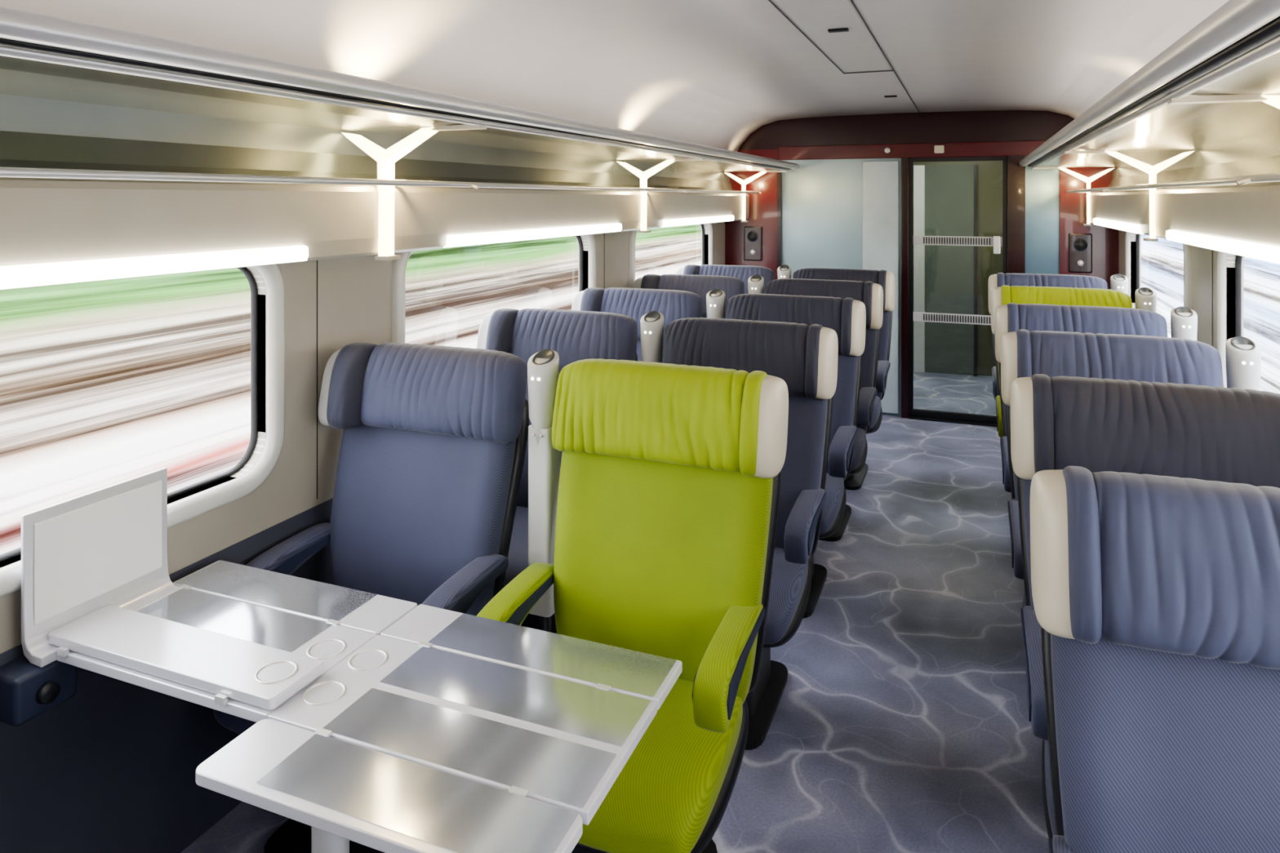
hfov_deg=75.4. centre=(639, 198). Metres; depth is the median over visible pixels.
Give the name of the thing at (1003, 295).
seat
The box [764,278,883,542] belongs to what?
seat
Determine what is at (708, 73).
ceiling
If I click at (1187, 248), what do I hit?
frame
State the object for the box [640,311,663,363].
lamp post
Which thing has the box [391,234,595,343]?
frame
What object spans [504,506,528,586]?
seat cushion
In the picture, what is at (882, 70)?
seam
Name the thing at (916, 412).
rail
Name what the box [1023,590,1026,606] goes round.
seat cushion
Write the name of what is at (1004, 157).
stile
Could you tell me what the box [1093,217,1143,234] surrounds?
strip light
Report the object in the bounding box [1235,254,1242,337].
gasket
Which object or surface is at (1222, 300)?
frame
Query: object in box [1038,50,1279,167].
shelf
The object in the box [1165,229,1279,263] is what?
strip light
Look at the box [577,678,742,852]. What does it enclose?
seat cushion
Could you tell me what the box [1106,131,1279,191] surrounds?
wall
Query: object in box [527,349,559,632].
lamp post
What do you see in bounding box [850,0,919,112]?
seam
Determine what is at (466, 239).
strip light
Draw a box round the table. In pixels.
[0,467,682,852]
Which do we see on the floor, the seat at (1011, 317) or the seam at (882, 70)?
the seat at (1011, 317)
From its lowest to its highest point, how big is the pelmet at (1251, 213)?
0.217 m
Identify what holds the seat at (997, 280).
on the floor
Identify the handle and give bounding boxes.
[993,235,1000,253]
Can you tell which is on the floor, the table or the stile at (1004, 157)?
the table
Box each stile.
[908,157,913,416]
[1002,155,1007,273]
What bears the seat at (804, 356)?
on the floor
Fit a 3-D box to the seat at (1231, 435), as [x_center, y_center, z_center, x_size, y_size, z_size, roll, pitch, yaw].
[1.170,1.064,1.789,0.654,1.231,0.704,0,0,22]
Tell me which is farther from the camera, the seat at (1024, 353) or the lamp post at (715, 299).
the lamp post at (715, 299)
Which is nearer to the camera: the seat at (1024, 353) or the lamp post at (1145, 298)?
the seat at (1024, 353)
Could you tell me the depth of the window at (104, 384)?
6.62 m
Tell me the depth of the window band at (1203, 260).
3.68 m
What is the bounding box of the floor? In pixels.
[180,371,1048,852]
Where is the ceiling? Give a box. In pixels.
[0,0,1279,151]
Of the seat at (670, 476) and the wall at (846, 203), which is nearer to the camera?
the seat at (670, 476)
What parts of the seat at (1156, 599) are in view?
arm, armrest, backrest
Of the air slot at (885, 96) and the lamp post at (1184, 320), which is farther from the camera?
the air slot at (885, 96)
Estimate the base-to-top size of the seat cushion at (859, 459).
0.134 m
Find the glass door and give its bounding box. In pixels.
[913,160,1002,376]
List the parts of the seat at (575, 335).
backrest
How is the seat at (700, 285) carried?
on the floor
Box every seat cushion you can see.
[213,709,256,733]
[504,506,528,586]
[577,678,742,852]
[763,546,808,644]
[819,473,844,535]
[849,427,866,471]
[869,395,880,429]
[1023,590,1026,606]
[1044,739,1056,835]
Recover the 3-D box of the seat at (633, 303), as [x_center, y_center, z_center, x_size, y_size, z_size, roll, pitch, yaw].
[-0.092,1.064,3.898,0.668,1.231,0.699,0,0,22]
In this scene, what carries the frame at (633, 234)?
attached to the window band at (354, 294)
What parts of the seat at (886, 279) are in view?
backrest, armrest, arm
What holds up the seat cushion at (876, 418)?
on the seat at (886, 279)
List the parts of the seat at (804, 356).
arm, backrest, armrest, arm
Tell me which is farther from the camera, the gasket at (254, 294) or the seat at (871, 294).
the seat at (871, 294)
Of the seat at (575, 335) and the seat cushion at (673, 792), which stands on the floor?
the seat at (575, 335)
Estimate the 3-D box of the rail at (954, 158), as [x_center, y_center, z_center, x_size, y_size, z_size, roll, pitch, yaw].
[2.389,-0.295,6.244,0.629,0.030,0.050,0,0,22]
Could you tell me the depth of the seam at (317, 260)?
2.59 m
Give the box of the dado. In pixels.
[0,497,333,852]
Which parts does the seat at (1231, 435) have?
arm, backrest, armrest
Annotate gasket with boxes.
[0,266,257,561]
[575,235,582,291]
[700,223,704,264]
[1135,233,1139,289]
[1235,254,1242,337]
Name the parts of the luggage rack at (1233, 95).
shelf arm, bracket stem, shelf arm, rail, bracket stem, rail, hook rail, shelf arm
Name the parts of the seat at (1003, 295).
arm, backrest, armrest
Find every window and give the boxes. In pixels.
[0,224,701,555]
[1141,234,1279,393]
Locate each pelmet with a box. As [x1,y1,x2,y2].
[0,177,749,289]
[1085,182,1279,246]
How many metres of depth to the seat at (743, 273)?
5.50 m
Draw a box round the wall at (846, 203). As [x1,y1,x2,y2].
[724,110,1119,426]
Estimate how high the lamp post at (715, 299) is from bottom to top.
1.244 m
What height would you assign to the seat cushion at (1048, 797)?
0.134 m
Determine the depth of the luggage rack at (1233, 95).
2.02 m
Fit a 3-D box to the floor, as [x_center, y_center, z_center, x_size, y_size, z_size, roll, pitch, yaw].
[0.789,1.705,3.239,2.900,0.050,10.600,0,0,22]
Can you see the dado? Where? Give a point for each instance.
(111, 767)
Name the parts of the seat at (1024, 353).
arm, backrest, armrest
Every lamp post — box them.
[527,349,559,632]
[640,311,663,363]
[706,288,724,318]
[747,274,764,293]
[777,264,791,279]
[1110,273,1128,294]
[1134,287,1156,312]
[1170,306,1197,340]
[1225,336,1261,391]
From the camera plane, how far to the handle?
6.10 m
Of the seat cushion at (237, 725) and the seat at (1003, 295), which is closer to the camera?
the seat cushion at (237, 725)
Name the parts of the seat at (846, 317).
armrest, backrest, arm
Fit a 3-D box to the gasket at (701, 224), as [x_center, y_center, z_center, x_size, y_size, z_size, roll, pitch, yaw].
[0.207,0.480,5.744,0.019,0.600,1.560,0,0,22]
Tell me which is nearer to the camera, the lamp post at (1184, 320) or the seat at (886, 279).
the lamp post at (1184, 320)
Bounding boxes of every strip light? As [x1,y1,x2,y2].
[0,244,308,289]
[444,222,622,247]
[660,215,733,227]
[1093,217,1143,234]
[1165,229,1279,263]
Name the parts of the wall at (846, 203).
panel, service plate, post, frosted panel, post, post, panel, service plate, panel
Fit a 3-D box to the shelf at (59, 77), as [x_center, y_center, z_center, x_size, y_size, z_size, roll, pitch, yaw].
[-0.654,-0.226,2.685,0.528,0.019,8.500,0,0,22]
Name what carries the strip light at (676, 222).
attached to the pelmet at (43, 220)
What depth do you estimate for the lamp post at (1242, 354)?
2.56 m
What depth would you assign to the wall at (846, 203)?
6.39 m
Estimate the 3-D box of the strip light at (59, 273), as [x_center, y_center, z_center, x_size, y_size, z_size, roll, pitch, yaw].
[-1.200,0.150,1.562,0.036,0.044,1.510,0,0,22]
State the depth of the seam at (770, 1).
3.25 m
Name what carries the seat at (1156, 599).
on the floor
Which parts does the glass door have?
frame, door, frame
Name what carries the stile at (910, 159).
attached to the wall at (846, 203)
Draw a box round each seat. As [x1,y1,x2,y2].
[213,342,528,852]
[476,308,637,633]
[476,359,788,852]
[571,287,702,361]
[632,274,744,318]
[662,317,838,750]
[675,264,773,293]
[725,293,866,618]
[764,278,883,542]
[792,267,895,490]
[987,272,1107,438]
[991,284,1132,437]
[995,302,1167,493]
[1000,328,1223,608]
[1010,373,1279,844]
[1030,466,1279,852]
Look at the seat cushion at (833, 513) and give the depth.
3.32 m
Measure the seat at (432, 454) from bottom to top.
1.231 m
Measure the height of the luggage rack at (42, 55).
0.464 m
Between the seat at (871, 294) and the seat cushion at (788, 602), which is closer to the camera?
the seat cushion at (788, 602)
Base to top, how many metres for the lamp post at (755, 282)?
1.244 m
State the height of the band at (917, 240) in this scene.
0.070 m
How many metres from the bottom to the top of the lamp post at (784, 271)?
1.244 m
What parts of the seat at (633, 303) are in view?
backrest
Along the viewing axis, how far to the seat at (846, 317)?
3.66 m
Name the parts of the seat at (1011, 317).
arm, backrest, armrest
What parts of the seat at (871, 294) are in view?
armrest, backrest, arm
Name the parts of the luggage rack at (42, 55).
hook rail, bracket stem, rail, rail, shelf arm, bracket stem, shelf arm, bracket stem, shelf arm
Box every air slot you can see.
[827,27,848,32]
[884,95,897,97]
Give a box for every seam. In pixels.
[316,260,317,499]
[768,0,844,73]
[844,70,893,73]
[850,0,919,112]
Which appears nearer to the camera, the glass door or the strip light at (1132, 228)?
the strip light at (1132, 228)
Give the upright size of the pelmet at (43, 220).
0.217 m
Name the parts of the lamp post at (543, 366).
post, post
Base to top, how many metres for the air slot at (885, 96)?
0.008 m
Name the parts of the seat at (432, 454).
armrest, arm, backrest, armrest, arm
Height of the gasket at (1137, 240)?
0.600 m
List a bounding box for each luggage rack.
[0,4,799,260]
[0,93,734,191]
[1018,0,1279,241]
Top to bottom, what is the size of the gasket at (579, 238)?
0.600 m
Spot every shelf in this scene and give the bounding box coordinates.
[0,55,779,171]
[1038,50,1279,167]
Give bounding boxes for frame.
[0,263,284,597]
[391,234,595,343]
[628,222,713,288]
[1124,231,1191,309]
[1216,250,1235,387]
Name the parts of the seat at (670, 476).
armrest, arm, backrest, arm, armrest, arm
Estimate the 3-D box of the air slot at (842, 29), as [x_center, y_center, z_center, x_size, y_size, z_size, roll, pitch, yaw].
[0.767,-0.650,3.204,0.075,0.008,0.032,0,0,22]
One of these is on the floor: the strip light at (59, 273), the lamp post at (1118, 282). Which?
the lamp post at (1118, 282)
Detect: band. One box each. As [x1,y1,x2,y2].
[0,222,724,653]
[913,235,1002,246]
[913,311,991,324]
[1119,230,1244,348]
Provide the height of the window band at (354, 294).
0.900 m
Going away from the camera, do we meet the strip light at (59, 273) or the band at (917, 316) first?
the strip light at (59, 273)
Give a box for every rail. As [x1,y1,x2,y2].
[912,155,1002,161]
[912,408,996,424]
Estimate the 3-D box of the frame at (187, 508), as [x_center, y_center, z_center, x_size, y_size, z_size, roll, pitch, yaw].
[-1.382,0.480,1.683,0.064,0.716,1.676,0,0,22]

